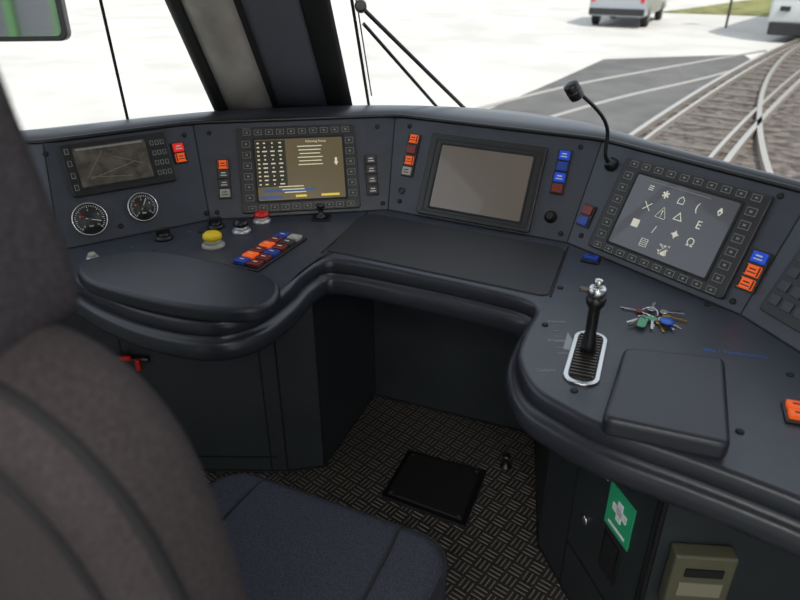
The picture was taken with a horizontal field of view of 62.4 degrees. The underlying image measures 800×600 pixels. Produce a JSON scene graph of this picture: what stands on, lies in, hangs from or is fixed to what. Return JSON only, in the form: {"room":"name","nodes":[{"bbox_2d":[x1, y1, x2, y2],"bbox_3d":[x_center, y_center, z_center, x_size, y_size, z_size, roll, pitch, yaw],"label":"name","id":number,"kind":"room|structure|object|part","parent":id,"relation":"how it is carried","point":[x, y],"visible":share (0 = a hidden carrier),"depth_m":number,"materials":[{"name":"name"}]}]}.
{"room":"control cabin","nodes":[
{"label":"control cabin","id":0,"kind":"room"},
{"bbox_2d":[204,396,567,599],"bbox_3d":[0.000,1.110,1.043,2.400,0.040,3.400,0,28,0],"label":"floor","id":1,"kind":"structure","parent":0,"point":[497,555],"depth_m":2.02,"materials":[{"name":"grey metal"}]},
{"bbox_2d":[0,73,447,599],"bbox_3d":[-0.275,0.230,0.861,0.524,1.683,0.712,12,30,21],"label":"seat","id":2,"kind":"object","parent":1,"relation":"on","point":[104,495],"visible":1,"depth_m":0.45,"materials":[{"name":"fabric"}]},
{"bbox_3d":[-0.361,0.328,0.709,0.493,0.804,0.202,12,30,21],"label":"backrest","id":3,"kind":"part","parent":2,"relation":"part of","materials":[{"name":"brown fabric"}]},
{"bbox_2d":[210,474,446,599],"bbox_3d":[-0.232,0.550,1.138,0.520,0.120,0.500,12,30,21],"label":"cushion","id":4,"kind":"object","parent":2,"relation":"on","point":[288,543],"depth_m":1.20,"materials":[{"name":"fabric"}]},
{"bbox_2d":[59,294,799,599],"bbox_3d":[0.113,0.281,1.821,2.394,0.694,0.790,11,30,20],"label":"base cabinet","id":5,"kind":"object","parent":1,"relation":"on","point":[288,405],"visible":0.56,"depth_m":1.95,"materials":[{"name":"black plastic"}]},
{"bbox_2d":[117,355,149,370],"bbox_3d":[-0.760,0.172,1.861,0.100,0.046,0.032,0,28,0],"label":"valve","id":6,"kind":"object","parent":5,"relation":"attached to","point":[125,358],"visible":0.83,"depth_m":1.85,"materials":[{"name":"red metal"}]},
{"bbox_3d":[-0.768,0.162,1.846,0.034,0.014,0.014,0,28,0],"label":"handle","id":7,"kind":"part","parent":6,"relation":"part of","materials":[{"name":"red plastic"}]},
{"bbox_3d":[-0.736,0.182,1.856,0.014,0.034,0.014,0,28,0],"label":"handle","id":8,"kind":"part","parent":6,"relation":"part of","materials":[{"name":"red plastic"}]},
{"bbox_2d":[22,105,799,558],"bbox_3d":[0.104,-0.156,1.526,2.442,0.352,1.197,12,30,22],"label":"dashboard","id":9,"kind":"object","parent":5,"relation":"on","point":[526,286],"depth_m":1.47,"materials":[{"name":"paint"}]},
{"bbox_2d":[71,202,107,235],"bbox_3d":[-0.772,-0.200,1.643,0.084,0.079,0.049,-17,32,-29],"label":"pressure gauge","id":10,"kind":"object","parent":9,"relation":"attached to","point":[88,218],"visible":1,"depth_m":1.64,"materials":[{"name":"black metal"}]},
{"bbox_3d":[-0.727,-0.103,1.559,0.030,0.018,0.030,0,28,0],"label":"white push button","id":11,"kind":"part","parent":9,"relation":"part of","materials":[{"name":"white plastic"}]},
{"bbox_2d":[59,132,176,197],"bbox_3d":[-0.714,-0.347,1.684,0.256,0.121,0.070,-17,32,-29],"label":"display","id":12,"kind":"object","parent":9,"relation":"attached to","point":[94,167],"visible":1,"depth_m":1.67,"materials":[{"name":"black plastic"}]},
{"bbox_3d":[-0.724,-0.347,1.670,0.186,0.099,0.052,-17,32,-29],"label":"screen frame","id":13,"kind":"part","parent":12,"relation":"part of","materials":[{"name":"black plastic"}]},
{"bbox_2d":[127,192,157,221],"bbox_3d":[-0.664,-0.239,1.705,0.076,0.072,0.045,-17,32,-29],"label":"pressure gauge","id":14,"kind":"object","parent":9,"relation":"attached to","point":[141,206],"visible":1,"depth_m":1.70,"materials":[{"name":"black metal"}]},
{"bbox_2d":[154,227,172,241],"bbox_3d":[-0.600,-0.169,1.672,0.046,0.028,0.046,0,28,0],"label":"switch","id":15,"kind":"object","parent":9,"relation":"on","point":[162,234],"visible":1,"depth_m":1.66,"materials":[{"name":"black plastic"}]},
{"bbox_2d":[77,251,280,322],"bbox_3d":[-0.476,-0.035,1.412,0.499,0.036,0.204,12,30,21],"label":"pad","id":16,"kind":"object","parent":9,"relation":"on","point":[177,285],"visible":1,"depth_m":1.36,"materials":[{"name":"black leather"}]},
{"bbox_2d":[170,142,188,163],"bbox_3d":[-0.587,-0.391,1.758,0.035,0.052,0.034,-17,32,-29],"label":"block","id":17,"kind":"object","parent":9,"relation":"attached to","point":[178,149],"visible":1,"depth_m":1.75,"materials":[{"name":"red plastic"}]},
{"bbox_3d":[-0.462,-0.145,1.630,0.040,0.014,0.040,0,28,0],"label":"stem","id":18,"kind":"part","parent":9,"relation":"part of","materials":[{"name":"beige"}]},
{"bbox_3d":[-0.462,-0.150,1.627,0.057,0.038,0.057,0,28,0],"label":"yellow mushroom button","id":19,"kind":"part","parent":9,"relation":"part of","materials":[{"name":"yellow plastic"}]},
{"bbox_2d":[207,216,224,229],"bbox_3d":[-0.487,-0.205,1.740,0.046,0.028,0.046,0,28,0],"label":"switch","id":20,"kind":"object","parent":9,"relation":"on","point":[215,223],"visible":0.98,"depth_m":1.73,"materials":[{"name":"black plastic"}]},
{"bbox_2d":[216,159,231,198],"bbox_3d":[-0.478,-0.327,1.793,0.035,0.097,0.057,-4,28,-8],"label":"block","id":21,"kind":"object","parent":9,"relation":"attached to","point":[223,165],"visible":1,"depth_m":1.79,"materials":[{"name":"black plastic"}]},
{"bbox_3d":[-0.412,-0.188,1.712,0.034,0.012,0.034,0,28,0],"label":"stem","id":22,"kind":"part","parent":9,"relation":"part of","materials":[{"name":"silver metal"}]},
{"bbox_3d":[-0.412,-0.192,1.710,0.049,0.034,0.049,0,28,0],"label":"horn button","id":23,"kind":"part","parent":9,"relation":"part of","materials":[{"name":"silver metal"}]},
{"bbox_3d":[-0.372,-0.224,1.774,0.049,0.029,0.049,0,28,0],"label":"emergency stop button","id":24,"kind":"part","parent":9,"relation":"part of","materials":[{"name":"red plastic"}]},
{"bbox_2d":[229,231,306,271],"bbox_3d":[-0.316,-0.122,1.598,0.080,0.015,0.215,12,30,21],"label":"cluster","id":25,"kind":"object","parent":9,"relation":"on","point":[267,252],"visible":0.99,"depth_m":1.57,"materials":[{"name":"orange plastic"}]},
{"bbox_2d":[236,124,360,213],"bbox_3d":[-0.278,-0.362,1.820,0.324,0.212,0.116,-4,28,-8],"label":"monitor","id":26,"kind":"object","parent":9,"relation":"attached to","point":[286,168],"visible":1,"depth_m":1.81,"materials":[{"name":"black plastic"}]},
{"bbox_3d":[-0.273,-0.361,1.814,0.249,0.160,0.083,-4,28,-8],"label":"screen frame","id":27,"kind":"part","parent":26,"relation":"part of","materials":[{"name":"black plastic"}]},
{"bbox_2d":[311,203,330,221],"bbox_3d":[-0.215,-0.241,1.791,0.050,0.044,0.045,0,28,0],"label":"joystick","id":28,"kind":"object","parent":9,"relation":"on","point":[320,217],"visible":1,"depth_m":1.79,"materials":[{"name":"black plastic"}]},
{"bbox_2d":[364,154,378,195],"bbox_3d":[-0.079,-0.350,1.850,0.035,0.103,0.059,-4,28,-8],"label":"block","id":29,"kind":"object","parent":9,"relation":"attached to","point":[370,161],"visible":1,"depth_m":1.84,"materials":[{"name":"black plastic"}]},
{"bbox_2d":[398,187,404,193],"bbox_3d":[0.004,-0.306,1.844,0.018,0.018,0.012,14,31,24],"label":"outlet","id":30,"kind":"object","parent":9,"relation":"attached to","point":[401,190],"visible":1,"depth_m":1.84,"materials":[{"name":"black plastic"}]},
{"bbox_2d":[401,133,420,176],"bbox_3d":[0.029,-0.401,1.833,0.035,0.108,0.062,14,31,24],"label":"button","id":31,"kind":"object","parent":9,"relation":"attached to","point":[413,143],"visible":1,"depth_m":1.83,"materials":[{"name":"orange plastic"}]},
{"bbox_3d":[0.065,-0.170,1.454,2.351,0.235,0.874,13,31,23],"label":"instrument panel","id":32,"kind":"part","parent":9,"relation":"part of","materials":[{"name":"paint"}]},
{"bbox_2d":[416,132,547,232],"bbox_3d":[0.211,-0.315,1.747,0.322,0.203,0.111,14,31,24],"label":"monitor","id":33,"kind":"object","parent":9,"relation":"attached to","point":[482,181],"visible":1,"depth_m":1.74,"materials":[{"name":"black"}]},
{"bbox_3d":[0.211,-0.310,1.739,0.266,0.162,0.084,14,31,24],"label":"screen frame","id":34,"kind":"part","parent":33,"relation":"part of","materials":[{"name":"black plastic"}]},
{"bbox_3d":[0.381,-0.209,1.666,0.031,0.031,0.030,0,28,0],"label":"rotary knob","id":35,"kind":"part","parent":9,"relation":"part of","materials":[{"name":"black plastic"}]},
{"bbox_2d":[549,149,572,195],"bbox_3d":[0.405,-0.321,1.660,0.035,0.103,0.059,14,31,24],"label":"button","id":36,"kind":"object","parent":9,"relation":"attached to","point":[564,157],"visible":1,"depth_m":1.65,"materials":[{"name":"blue plastic"}]},
{"bbox_2d":[563,278,607,386],"bbox_3d":[0.335,0.040,1.154,0.062,0.145,0.185,10,30,19],"label":"lever","id":37,"kind":"object","parent":9,"relation":"on","point":[585,360],"visible":1,"depth_m":1.16,"materials":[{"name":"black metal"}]},
{"bbox_3d":[0.335,0.102,1.187,0.062,0.005,0.185,10,30,19],"label":"slot plate","id":38,"kind":"part","parent":37,"relation":"part of","materials":[{"name":"silver metal"}]},
{"bbox_2d":[576,203,596,228],"bbox_3d":[0.456,-0.206,1.620,0.033,0.052,0.035,-19,33,-31],"label":"block","id":39,"kind":"object","parent":9,"relation":"attached to","point":[586,215],"visible":1,"depth_m":1.61,"materials":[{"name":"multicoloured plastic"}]},
{"bbox_3d":[0.450,-0.098,1.554,0.042,0.014,0.032,14,31,25],"label":"pair of push buttons","id":40,"kind":"part","parent":9,"relation":"part of","materials":[{"name":"blue plastic"}]},
{"bbox_2d":[564,79,617,171],"bbox_3d":[0.437,-0.389,1.499,0.202,0.230,0.038,-18,33,-31],"label":"gooseneck microphone","id":41,"kind":"object","parent":9,"relation":"attached to","point":[573,89],"visible":1,"depth_m":1.47,"materials":[{"name":"black plastic"}]},
{"bbox_2d":[620,302,686,332],"bbox_3d":[0.506,0.029,1.317,0.127,0.014,0.122,0,28,0],"label":"keys","id":42,"kind":"object","parent":9,"relation":"on","point":[641,321],"visible":1,"depth_m":1.30,"materials":[{"name":"silver metal"}]},
{"bbox_3d":[0.465,0.018,1.343,0.034,0.004,0.007,15,32,26],"label":"key blade","id":43,"kind":"part","parent":42,"relation":"part of","materials":[{"name":"silver metal"}]},
{"bbox_3d":[0.507,0.053,1.280,0.007,0.004,0.034,1,28,2],"label":"key blade","id":44,"kind":"part","parent":42,"relation":"part of","materials":[{"name":"gold metal"}]},
{"bbox_3d":[0.551,0.026,1.320,0.034,0.004,0.007,4,28,7],"label":"key blade","id":45,"kind":"part","parent":42,"relation":"part of","materials":[{"name":"silver metal"}]},
{"bbox_3d":[0.550,0.037,1.306,0.034,0.004,0.007,13,31,23],"label":"key blade","id":46,"kind":"part","parent":42,"relation":"part of","materials":[{"name":"gold metal"}]},
{"bbox_2d":[601,349,729,458],"bbox_3d":[0.428,0.151,1.061,0.176,0.036,0.246,10,30,19],"label":"pad","id":47,"kind":"object","parent":9,"relation":"on","point":[675,401],"visible":1,"depth_m":1.01,"materials":[{"name":"black plastic"}]},
{"bbox_2d":[588,157,773,298],"bbox_3d":[0.600,-0.169,1.455,0.113,0.205,0.349,-19,33,-31],"label":"monitor","id":48,"kind":"object","parent":9,"relation":"attached to","point":[697,232],"visible":1,"depth_m":1.43,"materials":[{"name":"black plastic"}]},
{"bbox_3d":[0.595,-0.168,1.451,0.083,0.160,0.259,-19,33,-31],"label":"screen frame","id":49,"kind":"part","parent":48,"relation":"part of","materials":[{"name":"black plastic"}]},
{"bbox_2d":[735,248,772,293],"bbox_3d":[0.705,-0.057,1.318,0.047,0.078,0.038,-19,33,-31],"label":"button","id":50,"kind":"object","parent":9,"relation":"attached to","point":[754,269],"visible":1,"depth_m":1.31,"materials":[{"name":"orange plastic"}]},
{"bbox_2d":[760,249,799,332],"bbox_3d":[0.774,-0.028,1.187,0.098,0.181,0.180,-9,29,-16],"label":"panel","id":51,"kind":"object","parent":9,"relation":"attached to","point":[782,302],"visible":1,"depth_m":1.25,"materials":[{"name":"black plastic"}]},
{"bbox_3d":[0.627,0.176,1.038,0.042,0.014,0.056,10,30,18],"label":"pair of push buttons","id":52,"kind":"part","parent":9,"relation":"part of","materials":[{"name":"orange plastic"}]},
{"bbox_3d":[0.454,0.557,1.433,0.004,0.115,0.062,-7,29,-13],"label":"recess frame","id":53,"kind":"part","parent":5,"relation":"part of","materials":[{"name":"black plastic"}]},
{"bbox_2d":[604,482,636,550],"bbox_3d":[0.455,0.448,1.369,0.004,0.112,0.088,-7,29,-13],"label":"sign","id":54,"kind":"object","parent":5,"relation":"attached to","point":[620,515],"visible":0.98,"depth_m":1.36,"materials":[{"name":"green plastic"}]},
{"bbox_3d":[0.486,0.557,1.306,0.012,0.690,0.012,0,28,0],"label":"cabinet edge trim","id":55,"kind":"part","parent":5,"relation":"part of","materials":[{"name":"black plastic"}]},
{"bbox_2d":[658,542,738,599],"bbox_3d":[0.569,0.534,1.264,0.115,0.150,0.039,2,28,4],"label":"box","id":56,"kind":"object","parent":5,"relation":"attached to","point":[692,571],"visible":1,"depth_m":1.24,"materials":[{"name":"yellow plastic"}]},
{"bbox_2d":[381,450,486,527],"bbox_3d":[0.104,0.563,2.008,0.269,0.020,0.244,11,30,19],"label":"foot pedal","id":57,"kind":"object","parent":1,"relation":"on","point":[445,490],"visible":1,"depth_m":1.99,"materials":[{"name":"black plastic"}]},
{"bbox_2d":[500,453,510,470],"bbox_3d":[0.335,0.507,2.082,0.036,0.048,0.036,0,28,0],"label":"switch","id":58,"kind":"object","parent":1,"relation":"on","point":[505,465],"visible":1,"depth_m":2.08,"materials":[{"name":"grey metal"}]},
{"label":"outside","id":59,"kind":"structure","parent":0,"visible":0},
{"bbox_2d":[0,0,799,129],"bbox_3d":[0.000,-16.660,36.445,120.000,0.100,160.000,0,28,0],"label":"ground","id":60,"kind":"structure","parent":59,"point":[484,52],"depth_m":16.98,"materials":[{"name":"concrete"}]},
{"bbox_2d":[588,0,666,26],"bbox_3d":[8.300,-10.970,23.614,1.880,1.900,4.740,14,31,24],"label":"car","id":61,"kind":"object","parent":60,"relation":"on","point":[642,9],"visible":1,"depth_m":22.10,"materials":[{"name":"grey paint"}]},
{"bbox_2d":[663,0,772,16],"bbox_3d":[35.500,-14.379,31.994,49.000,0.049,22.000,0,28,0],"label":"grass bank","id":62,"kind":"object","parent":60,"relation":"on","point":[745,7],"visible":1,"depth_m":28.45,"materials":[{"name":"green plant"}]},
{"bbox_2d":[644,46,799,179],"bbox_3d":[8.062,-4.298,13.034,3.426,0.049,21.510,16,32,28],"label":"bed","id":63,"kind":"object","parent":60,"relation":"on","point":[782,135],"visible":0.25,"depth_m":9.58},
{"bbox_2d":[629,38,799,162],"bbox_3d":[10.243,-5.977,16.060,2.264,0.125,31.019,20,34,33],"label":"railway track","id":64,"kind":"object","parent":63,"relation":"on","point":[736,151],"visible":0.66,"depth_m":10.63,"materials":[{"name":"silver metal"}]},
{"bbox_3d":[10.655,-5.878,15.869,0.824,0.080,30.735,20,34,33],"label":"guard rail","id":65,"kind":"part","parent":64,"relation":"part of","materials":[{"name":"silver metal"}]},
{"bbox_3d":[10.816,-5.831,15.759,0.843,0.100,30.705,20,34,33],"label":"rail","id":66,"kind":"part","parent":64,"relation":"part of","materials":[{"name":"silver metal"}]},
{"bbox_2d":[755,44,799,172],"bbox_3d":[11.418,-6.109,16.282,3.052,0.100,29.716,18,33,30],"label":"rail","id":67,"kind":"object","parent":63,"relation":"on","point":[764,162],"visible":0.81,"depth_m":9.48,"materials":[{"name":"silver metal"}]},
{"bbox_2d":[767,0,799,36],"bbox_3d":[15.583,-11.174,22.240,2.430,3.150,14.085,20,34,33],"label":"tram","id":68,"kind":"object","parent":67,"relation":"on","point":[784,15],"visible":1,"depth_m":18.33,"materials":[{"name":"grey metal"}]},
{"bbox_2d":[724,0,732,27],"bbox_3d":[11.000,-10.269,21.710,0.500,2.450,0.100,0,28,0],"label":"sign post","id":69,"kind":"object","parent":60,"relation":"on","point":[731,1],"visible":1,"depth_m":22.06,"materials":[{"name":"grey metal"}]},
{"bbox_3d":[-0.056,0.445,1.702,2.231,1.515,1.585,0,28,0],"label":"wall","id":70,"kind":"structure","parent":0,"visible":0},
{"bbox_2d":[0,0,70,41],"bbox_3d":[-1.337,-1.053,1.799,0.313,0.753,0.971,0,28,0],"label":"mirror","id":71,"kind":"object","parent":70,"relation":"attached to","point":[20,20],"visible":1,"depth_m":2.31,"materials":[{"name":"black plastic"}]},
{"bbox_2d":[99,0,128,118],"bbox_3d":[-0.733,-0.907,1.472,0.016,1.082,0.366,-6,29,-11],"label":"trim","id":72,"kind":"structure","parent":70,"relation":"attached to","point":[100,1],"depth_m":1.74,"materials":[{"name":"black rubber"}]},
{"bbox_2d":[181,0,272,109],"bbox_3d":[-0.558,-0.944,1.510,0.188,1.114,0.562,10,30,18],"label":"window pillar","id":73,"kind":"structure","parent":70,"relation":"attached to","point":[217,26],"depth_m":1.79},
{"bbox_2d":[233,0,278,107],"bbox_3d":[-0.458,-0.933,1.485,0.029,1.108,0.559,10,30,18],"label":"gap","id":74,"kind":"object","parent":73,"relation":"attached to","point":[238,4],"visible":0.74,"depth_m":1.81,"materials":[{"name":"black rubber"}]},
{"bbox_2d":[241,0,327,106],"bbox_3d":[-0.388,-0.928,1.479,0.205,1.112,0.674,6,29,11],"label":"window pillar","id":75,"kind":"structure","parent":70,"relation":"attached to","point":[278,27],"depth_m":1.81,"materials":[{"name":"grey"}]},
{"bbox_2d":[299,0,351,105],"bbox_3d":[-0.258,-0.916,1.454,0.104,1.111,0.734,5,28,9],"label":"seal","id":76,"kind":"object","parent":75,"relation":"attached to","point":[318,15],"visible":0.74,"depth_m":1.82,"materials":[{"name":"black rubber"}]},
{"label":"window","id":77,"kind":"structure","parent":70,"relation":"in","visible":0},
{"bbox_2d":[350,0,464,106],"bbox_3d":[-0.023,-0.763,1.917,0.460,0.457,0.190,-20,34,-33],"label":"windshield wiper","id":78,"kind":"object","parent":77,"relation":"attached to","point":[360,5],"visible":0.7,"depth_m":1.89,"materials":[{"name":"black plastic"}]},
{"bbox_3d":[-0.118,-0.728,1.849,0.013,0.455,0.282,5,28,9],"label":"blade","id":79,"kind":"part","parent":78,"relation":"part of","materials":[{"name":"black"}]},
{"bbox_3d":[0.013,-0.680,1.949,0.295,0.277,0.010,-21,34,-33],"label":"link rod","id":80,"kind":"part","parent":78,"relation":"part of","materials":[{"name":"black plastic"}]},
{"bbox_3d":[-0.828,-0.877,1.352,0.660,1.130,0.746,0,28,0],"label":"window","id":81,"kind":"structure","parent":70,"relation":"in","visible":0},
{"bbox_2d":[165,0,227,110],"bbox_3d":[-0.627,-0.947,1.512,0.059,1.110,0.467,17,33,29],"label":"seal","id":82,"kind":"object","parent":81,"relation":"attached to","point":[177,11],"visible":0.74,"depth_m":1.79,"materials":[{"name":"black rubber"}]},
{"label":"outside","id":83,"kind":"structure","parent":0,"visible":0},
{"bbox_2d":[490,55,750,136],"bbox_3d":[3.163,-3.181,10.967,3.122,0.019,16.533,17,32,29],"label":"asphalt pavement","id":84,"kind":"structure","parent":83,"point":[626,114],"depth_m":12.40,"materials":[{"name":"grey asphalt"}]},
{"bbox_2d":[476,50,766,116],"bbox_3d":[4.653,-4.260,13.017,13.522,0.090,1.528,-24,36,-38],"label":"road marking","id":85,"kind":"object","parent":84,"relation":"on","point":[760,51],"visible":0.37,"depth_m":12.49,"materials":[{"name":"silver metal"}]},
{"bbox_3d":[4.824,-3.931,12.398,12.796,0.090,0.280,-24,36,-38],"label":"rail","id":86,"kind":"part","parent":85,"relation":"part of","materials":[{"name":"white paint"}]}
]}

